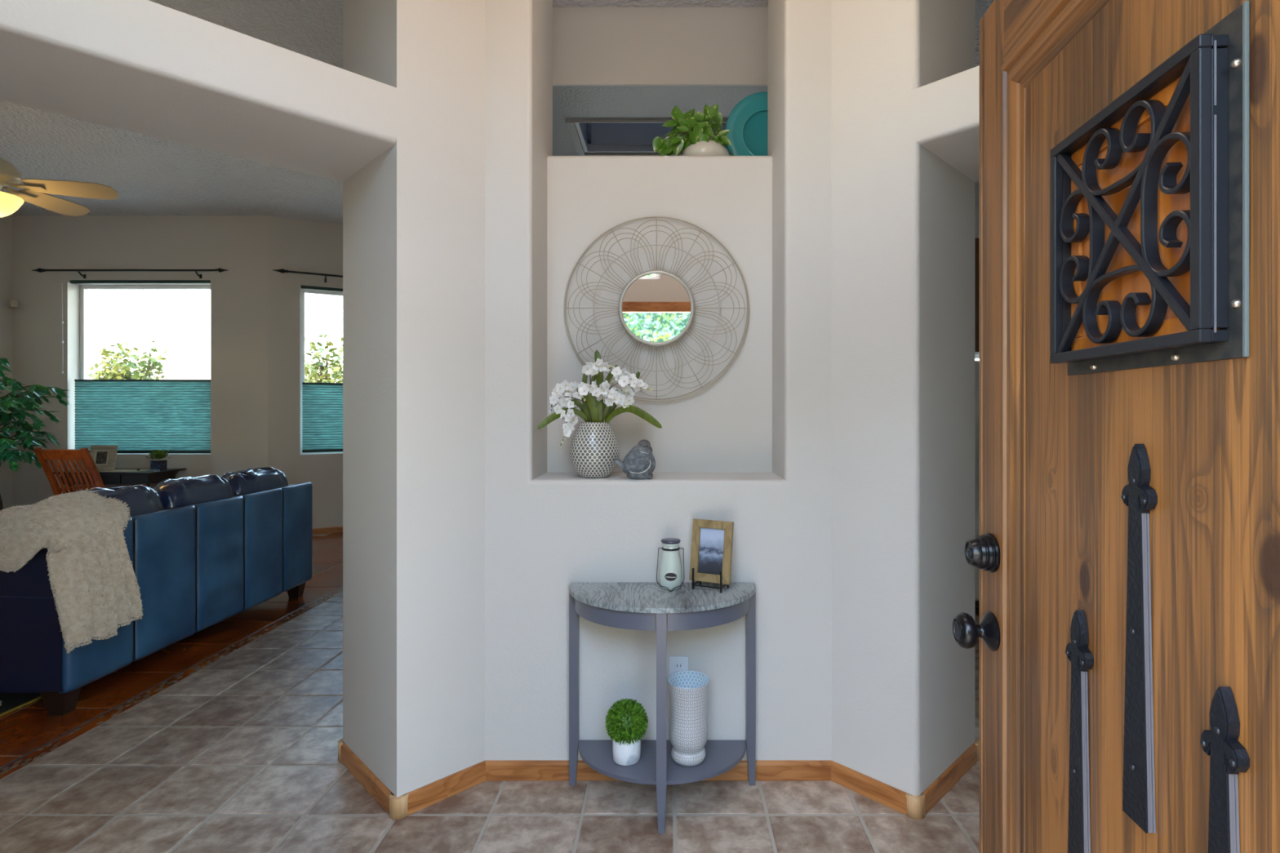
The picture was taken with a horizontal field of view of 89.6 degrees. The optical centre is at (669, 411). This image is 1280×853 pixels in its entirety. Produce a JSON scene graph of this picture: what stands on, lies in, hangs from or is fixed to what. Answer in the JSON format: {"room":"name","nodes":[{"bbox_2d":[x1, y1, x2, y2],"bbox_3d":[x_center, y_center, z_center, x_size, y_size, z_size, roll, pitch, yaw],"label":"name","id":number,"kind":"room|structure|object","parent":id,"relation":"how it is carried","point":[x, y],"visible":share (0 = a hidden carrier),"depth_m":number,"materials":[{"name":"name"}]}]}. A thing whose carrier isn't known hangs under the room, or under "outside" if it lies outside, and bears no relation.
{"room":"entryway","nodes":[
{"label":"entryway","id":0,"kind":"room"},
{"bbox_2d":[0,214,12,509],"bbox_3d":[-7.497,-0.390,3.783,0.245,3.620,6.875,0,0,0],"label":"wall","id":1,"kind":"structure","parent":0,"point":[6,222],"depth_m":7.15,"materials":[{"name":"grey paint"}]},
{"bbox_2d":[12,215,267,506],"bbox_3d":[-6.065,-0.390,7.330,3.110,3.620,0.220,0,0,0],"label":"wall","id":2,"kind":"structure","parent":0,"point":[237,245],"depth_m":7.22,"materials":[{"name":"grey paint"}]},
{"bbox_2d":[8,299,17,307],"bbox_3d":[-7.301,-1.200,7.153,0.072,0.080,0.065,0,0,30],"label":"sensor","id":3,"kind":"object","parent":2,"relation":"attached to","point":[11,303],"visible":1,"depth_m":7.14,"materials":[{"name":"beige plastic"}]},
{"bbox_2d":[31,267,227,278],"bbox_3d":[-5.990,-1.544,7.168,2.190,0.099,0.104,0,0,0],"label":"curtain rod","id":4,"kind":"object","parent":2,"relation":"attached to","point":[40,270],"visible":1,"depth_m":7.13,"materials":[{"name":"grey metal"}]},
{"bbox_2d":[80,284,210,453],"bbox_3d":[-5.955,-0.487,7.395,1.605,1.929,0.050,0,0,0],"label":"window","id":5,"kind":"structure","parent":2,"relation":"in","point":[83,288],"depth_m":7.37,"materials":[{"name":"white plastic"}]},
{"bbox_2d":[61,280,210,453],"bbox_3d":[-5.981,-0.504,7.242,1.652,1.942,0.106,0,0,0],"label":"blind","id":6,"kind":"object","parent":5,"relation":"attached to","point":[133,415],"visible":0.91,"depth_m":7.25,"materials":[{"name":"fabric"}]},
{"bbox_2d":[267,215,342,528],"bbox_3d":[-3.213,-0.390,8.076,3.100,3.620,0.220,0,0,-29],"label":"wall","id":7,"kind":"structure","parent":0,"point":[293,244],"depth_m":7.35,"materials":[{"name":"grey paint"}]},
{"bbox_2d":[273,268,342,282],"bbox_3d":[-3.548,-1.554,7.702,2.060,0.099,0.104,0,0,-29],"label":"curtain rod","id":8,"kind":"object","parent":7,"relation":"attached to","point":[282,270],"visible":0.49,"depth_m":7.34,"materials":[{"name":"grey metal"}]},
{"bbox_2d":[300,288,342,453],"bbox_3d":[-3.654,-0.475,7.903,1.537,1.930,0.051,0,0,-29],"label":"window","id":9,"kind":"structure","parent":7,"relation":"in","point":[303,291],"depth_m":7.52,"materials":[{"name":"white plastic"}]},
{"bbox_2d":[300,284,342,452],"bbox_3d":[-3.584,-0.490,7.777,1.520,1.920,0.087,0,0,-29],"label":"blind","id":10,"kind":"object","parent":9,"relation":"attached to","point":[322,402],"visible":0.4,"depth_m":7.51,"materials":[{"name":"fabric"}]},
{"bbox_2d":[312,526,342,534],"bbox_3d":[-3.158,1.384,7.974,3.095,0.072,0.013,0,0,-29],"label":"baseboard","id":11,"kind":"structure","parent":7,"relation":"attached to","point":[335,529],"depth_m":7.50,"materials":[{"name":"brown wood"}]},
{"bbox_2d":[0,0,979,797],"bbox_3d":[-0.045,-0.390,1.660,6.900,3.620,2.600,0,0,0],"label":"wall","id":12,"kind":"structure","parent":0,"point":[837,443],"depth_m":2.48,"materials":[{"name":"grey paint"}]},
{"bbox_2d":[337,737,393,815],"bbox_3d":[-1.154,1.384,2.473,0.557,0.072,0.068,0,0,45],"label":"baseboard","id":13,"kind":"structure","parent":12,"relation":"attached to","point":[365,776],"depth_m":2.43,"materials":[{"name":"brown wood"}]},
{"bbox_2d":[389,760,485,819],"bbox_3d":[-0.853,1.384,2.376,0.068,0.072,0.356,0,0,45],"label":"baseboard","id":14,"kind":"structure","parent":12,"relation":"attached to","point":[405,805],"depth_m":2.34,"materials":[{"name":"brown wood"}]},
{"bbox_2d":[568,422,619,478],"bbox_3d":[-0.305,0.153,2.600,0.202,0.222,0.202,0,0,0],"label":"vase","id":15,"kind":"object","parent":12,"relation":"on","point":[593,447],"visible":0.98,"depth_m":2.53,"materials":[{"name":"grey ceramic"}]},
{"bbox_2d":[537,350,662,446],"bbox_3d":[-0.274,-0.054,2.564,0.486,0.393,0.168,0,0,0],"label":"orchid arrangement","id":16,"kind":"object","parent":15,"relation":"in","point":[593,408],"visible":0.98,"depth_m":2.53,"materials":[{"name":"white plant"}]},
{"bbox_2d":[613,439,655,479],"bbox_3d":[-0.140,0.186,2.535,0.167,0.155,0.123,0,0,0],"label":"bird","id":17,"kind":"object","parent":12,"relation":"on","point":[639,463],"visible":1,"depth_m":2.50},
{"bbox_2d":[564,216,749,402],"bbox_3d":[-0.058,-0.446,2.784,0.807,0.807,0.044,0,0,0],"label":"sunburst mirror","id":18,"kind":"object","parent":12,"relation":"attached to","point":[656,308],"visible":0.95,"depth_m":2.77,"materials":[{"name":"silver glass"}]},
{"bbox_2d":[485,760,831,781],"bbox_3d":[-0.045,1.384,2.483,1.334,0.072,0.013,0,0,0],"label":"baseboard","id":19,"kind":"structure","parent":12,"relation":"attached to","point":[495,770],"depth_m":2.48,"materials":[{"name":"brown wood"}]},
{"bbox_2d":[669,656,688,675],"bbox_3d":[0.034,1.003,2.485,0.072,0.116,0.009,0,0,0],"label":"wall outlet","id":20,"kind":"object","parent":12,"relation":"attached to","point":[677,664],"visible":0.56,"depth_m":2.48,"materials":[{"name":"white plastic"}]},
{"bbox_2d":[674,662,683,670],"bbox_3d":[0.034,0.982,2.483,0.034,0.028,0.003,0,0,0],"label":"socket","id":21,"kind":"object","parent":20,"relation":"attached to","point":[677,666],"depth_m":2.48,"materials":[{"name":"white plastic"}]},
{"bbox_2d":[831,760,924,819],"bbox_3d":[0.763,1.384,2.376,0.068,0.072,0.356,0,0,-45],"label":"baseboard","id":22,"kind":"structure","parent":12,"relation":"attached to","point":[913,806],"depth_m":2.34,"materials":[{"name":"brown wood"}]},
{"bbox_2d":[921,737,979,815],"bbox_3d":[1.064,1.384,2.473,0.557,0.072,0.068,0,0,-45],"label":"baseboard","id":23,"kind":"structure","parent":12,"relation":"attached to","point":[956,771],"depth_m":2.43,"materials":[{"name":"brown wood"}]},
{"bbox_3d":[-0.045,-1.052,3.177,2.400,0.145,0.445,0,0,0],"label":"trim","id":24,"kind":"structure","parent":12,"relation":"attached to","visible":0},
{"bbox_2d":[652,102,731,155],"bbox_3d":[0.103,-1.291,3.078,0.370,0.333,0.240,0,0,0],"label":"potted plant","id":25,"kind":"object","parent":24,"relation":"on","point":[694,135],"visible":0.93,"depth_m":3.00,"materials":[{"name":"green plant"}]},
{"bbox_2d":[725,91,767,155],"bbox_3d":[0.475,-1.363,3.160,0.408,0.448,0.076,0,0,0],"label":"platter","id":26,"kind":"object","parent":24,"relation":"on","point":[747,122],"visible":0.36,"depth_m":3.18,"materials":[{"name":"teal ceramic"}]},
{"bbox_2d":[0,532,979,852],"bbox_3d":[-1.210,1.470,4.680,12.820,0.101,9.040,0,0,0],"label":"floor","id":27,"kind":"structure","parent":0,"point":[224,737],"depth_m":2.38,"materials":[{"name":"beige tile"}]},
{"bbox_2d":[0,693,41,716],"bbox_3d":[-4.159,1.416,3.950,2.082,0.006,2.520,0,0,0],"label":"area rug","id":28,"kind":"object","parent":27,"relation":"on","point":[9,702],"visible":0.07,"depth_m":3.16,"materials":[{"name":"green carpet"}]},
{"bbox_2d":[0,357,70,510],"bbox_3d":[-6.427,0.421,6.060,1.362,1.998,1.108,0,0,0],"label":"ficus tree","id":29,"kind":"object","parent":27,"relation":"on","point":[17,402],"visible":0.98,"depth_m":5.98,"materials":[{"name":"green plant"}]},
{"bbox_2d":[33,447,146,495],"bbox_3d":[-5.640,0.876,6.290,0.550,1.088,0.700,0,0,0],"label":"desk chair","id":30,"kind":"object","parent":27,"relation":"on","point":[83,453],"visible":0.48,"depth_m":6.05,"materials":[{"name":"brown wood"}]},
{"bbox_2d":[53,468,186,493],"bbox_3d":[-5.925,1.025,6.945,1.050,0.790,0.490,0,0,0],"label":"writing desk","id":31,"kind":"object","parent":27,"relation":"on","point":[148,477],"visible":0.42,"depth_m":6.74,"materials":[{"name":"black wood"}]},
{"bbox_2d":[88,444,118,471],"bbox_3d":[-6.067,0.495,6.884,0.310,0.274,0.056,0,0,6],"label":"photo frame","id":32,"kind":"object","parent":31,"relation":"on","point":[101,455],"visible":0.77,"depth_m":6.88,"materials":[{"name":"white wood"}]},
{"bbox_2d":[95,451,107,463],"bbox_3d":[-6.068,0.490,6.877,0.132,0.130,0.021,0,0,6],"label":"photo","id":33,"kind":"object","parent":32,"relation":"on","point":[101,457],"depth_m":6.88},
{"bbox_2d":[100,469,150,471],"bbox_3d":[-5.810,0.628,6.890,0.380,0.003,0.220,0,0,0],"label":"paper sheet","id":34,"kind":"object","parent":31,"relation":"on","point":[116,470],"visible":0.86,"depth_m":6.87,"materials":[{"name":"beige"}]},
{"bbox_2d":[145,449,171,471],"bbox_3d":[-5.472,0.515,6.888,0.228,0.230,0.232,0,0,17],"label":"plant","id":35,"kind":"object","parent":31,"relation":"on","point":[157,463],"visible":1,"depth_m":6.86,"materials":[{"name":"green plant"}]},
{"bbox_2d":[0,466,312,715],"bbox_3d":[-3.252,0.911,4.003,0.976,1.018,2.062,0,0,0],"label":"leather sofa","id":36,"kind":"object","parent":27,"relation":"on","point":[204,551],"visible":0.87,"depth_m":3.64,"materials":[{"name":"blue leather"}]},
{"bbox_2d":[0,488,143,653],"bbox_3d":[-3.150,0.746,3.109,0.950,0.712,0.402,0,0,0],"label":"throw blanket","id":37,"kind":"object","parent":36,"relation":"on","point":[95,588],"visible":1,"depth_m":3.02,"materials":[{"name":"beige fabric"}]},
{"bbox_2d":[86,484,164,516],"bbox_3d":[-2.996,0.643,3.448,0.253,0.482,0.614,0,0,0],"label":"cushion","id":38,"kind":"object","parent":36,"relation":"on","point":[140,499],"depth_m":3.52,"materials":[{"name":"blue leather"}]},
{"bbox_2d":[152,474,235,507],"bbox_3d":[-2.994,0.645,4.059,0.250,0.475,0.611,0,0,0],"label":"cushion","id":39,"kind":"object","parent":36,"relation":"on","point":[188,491],"depth_m":3.94,"materials":[{"name":"blue leather"}]},
{"bbox_2d":[221,466,288,494],"bbox_3d":[-2.997,0.646,4.668,0.252,0.475,0.602,0,0,0],"label":"cushion","id":40,"kind":"object","parent":36,"relation":"on","point":[247,481],"depth_m":4.54,"materials":[{"name":"blue leather"}]},
{"bbox_2d":[568,582,755,833],"bbox_3d":[-0.029,1.038,2.311,0.708,0.765,0.327,0,0,0],"label":"console table","id":41,"kind":"object","parent":27,"relation":"on","point":[633,606],"visible":1,"depth_m":2.30,"materials":[{"name":"grey wood"}]},
{"bbox_2d":[604,697,648,765],"bbox_3d":[-0.157,1.151,2.335,0.161,0.216,0.161,0,0,0],"label":"topiary","id":42,"kind":"object","parent":41,"relation":"on","point":[626,721],"visible":1,"depth_m":2.29,"materials":[{"name":"plant"}]},
{"bbox_2d":[578,740,746,785],"bbox_3d":[-0.029,1.266,2.333,0.636,0.014,0.277,0,0,0],"label":"shelf","id":43,"kind":"object","parent":41,"relation":"attached to","point":[721,756],"depth_m":2.31,"materials":[{"name":"grey paint"}]},
{"bbox_2d":[656,537,684,591],"bbox_3d":[0.001,0.565,2.391,0.103,0.181,0.096,0,0,0],"label":"jar","id":44,"kind":"object","parent":41,"relation":"on","point":[670,574],"visible":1,"depth_m":2.36,"materials":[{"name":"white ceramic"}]},
{"bbox_2d":[666,670,710,766],"bbox_3d":[0.067,1.114,2.335,0.157,0.290,0.157,0,0,0],"label":"vase","id":45,"kind":"object","parent":41,"relation":"on","point":[688,690],"visible":1,"depth_m":2.28,"materials":[{"name":"white ceramic"}]},
{"bbox_2d":[692,568,728,593],"bbox_3d":[0.150,0.616,2.383,0.118,0.078,0.074,0,0,25],"label":"easel stand","id":46,"kind":"object","parent":41,"relation":"on","point":[721,572],"visible":0.77,"depth_m":2.36,"materials":[{"name":"black metal"}]},
{"bbox_2d":[688,519,733,584],"bbox_3d":[0.154,0.518,2.394,0.158,0.226,0.053,0,0,25],"label":"picture frame","id":47,"kind":"object","parent":46,"relation":"on","point":[712,540],"visible":0.98,"depth_m":2.39,"materials":[{"name":"brown wood"}]},
{"bbox_2d":[697,527,724,574],"bbox_3d":[0.156,0.518,2.397,0.102,0.170,0.004,0,-9,25],"label":"print","id":48,"kind":"object","parent":47,"relation":"on","point":[710,540],"depth_m":2.40},
{"bbox_2d":[974,360,979,614],"bbox_3d":[2.185,0.524,4.786,0.850,1.768,0.828,0,0,0],"label":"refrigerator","id":49,"kind":"object","parent":27,"relation":"on","point":[976,362],"visible":0.02,"depth_m":4.44,"materials":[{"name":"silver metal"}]},
{"bbox_2d":[974,238,979,359],"bbox_3d":[2.185,-0.820,4.800,0.850,0.800,0.600,0,0,0],"label":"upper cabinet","id":50,"kind":"object","parent":49,"relation":"on","point":[976,240],"visible":0.02,"depth_m":4.50,"materials":[{"name":"brown wood"}]},
{"bbox_2d":[0,0,994,225],"bbox_3d":[-1.210,-2.260,4.730,12.820,0.120,9.140,0,0,0],"label":"ceiling","id":51,"kind":"structure","parent":0,"point":[150,175],"depth_m":5.56,"materials":[{"name":"white paint"}]},
{"bbox_2d":[0,157,118,217],"bbox_3d":[-4.230,-1.706,4.053,1.250,0.987,1.204,0,0,0],"label":"ceiling fan","id":52,"kind":"object","parent":51,"relation":"hanging from","point":[35,191],"visible":1,"depth_m":4.12,"materials":[{"name":"brown wood"}]},
{"bbox_2d":[612,739,640,765],"bbox_3d":[-0.157,1.212,2.335,0.102,0.094,0.102,0,0,0],"label":"pot","id":53,"kind":"object","parent":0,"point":[628,753],"depth_m":2.29,"materials":[{"name":"ceramic"}]},
{"bbox_2d":[552,7,767,85],"bbox_3d":[-0.030,-1.990,3.507,2.800,0.420,0.015,0,0,0],"label":"wall header","id":54,"kind":"structure","parent":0,"point":[592,46],"depth_m":3.50,"materials":[{"name":"grey paint"}]},
{"bbox_2d":[552,85,767,155],"bbox_3d":[-0.030,-1.800,4.957,2.800,0.040,2.885,0,0,0],"label":"ceiling","id":55,"kind":"structure","parent":0,"point":[569,102],"depth_m":3.70,"materials":[{"name":"grey paint"}]},
{"bbox_2d":[565,119,730,155],"bbox_3d":[0.083,-1.950,4.185,1.435,0.380,0.530,0,0,0],"label":"window","id":56,"kind":"structure","parent":55,"relation":"attached to","point":[609,137],"depth_m":4.37,"materials":[{"name":"grey glass"}]},
{"bbox_2d":[974,190,979,238],"bbox_3d":[1.785,-0.390,6.475,6.430,3.620,0.150,0,0,0],"label":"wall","id":57,"kind":"structure","parent":0,"point":[976,192],"depth_m":6.40,"materials":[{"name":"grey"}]},
{"bbox_3d":[-1.210,-0.390,0.252,12.820,3.620,0.185,0,0,0],"label":"wall","id":58,"kind":"structure","parent":0,"visible":0},
{"bbox_2d":[952,0,1279,852],"bbox_3d":[0.582,0.309,0.824,0.113,2.198,0.955,0,0,4],"label":"door","id":59,"kind":"structure","parent":58,"relation":"in","point":[1126,552],"depth_m":0.81,"materials":[{"name":"brown wood"}]},
{"label":"outside","id":60,"kind":"structure","parent":0,"visible":0},
{"bbox_3d":[0.000,1.655,170.000,400.000,0.230,460.000,0,0,0],"label":"ground","id":61,"kind":"structure","parent":60,"visible":0},
{"bbox_2d":[87,340,172,379],"bbox_3d":[-10.353,0.093,12.196,1.402,2.897,1.319,0,0,29],"label":"bush","id":62,"kind":"object","parent":61,"relation":"on","point":[125,373],"visible":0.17,"depth_m":12.11,"materials":[{"name":"green plant"}]},
{"bbox_2d":[304,328,342,382],"bbox_3d":[-6.688,-0.011,12.185,2.922,3.111,2.837,0,0,-43],"label":"tree","id":63,"kind":"object","parent":61,"relation":"on","point":[337,372],"visible":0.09,"depth_m":11.70,"materials":[{"name":"green plant"}]},
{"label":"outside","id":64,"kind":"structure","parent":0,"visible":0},
{"bbox_2d":[87,364,342,382],"bbox_3d":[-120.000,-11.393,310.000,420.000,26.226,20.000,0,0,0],"label":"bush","id":65,"kind":"object","parent":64,"point":[100,369],"depth_m":318.19,"materials":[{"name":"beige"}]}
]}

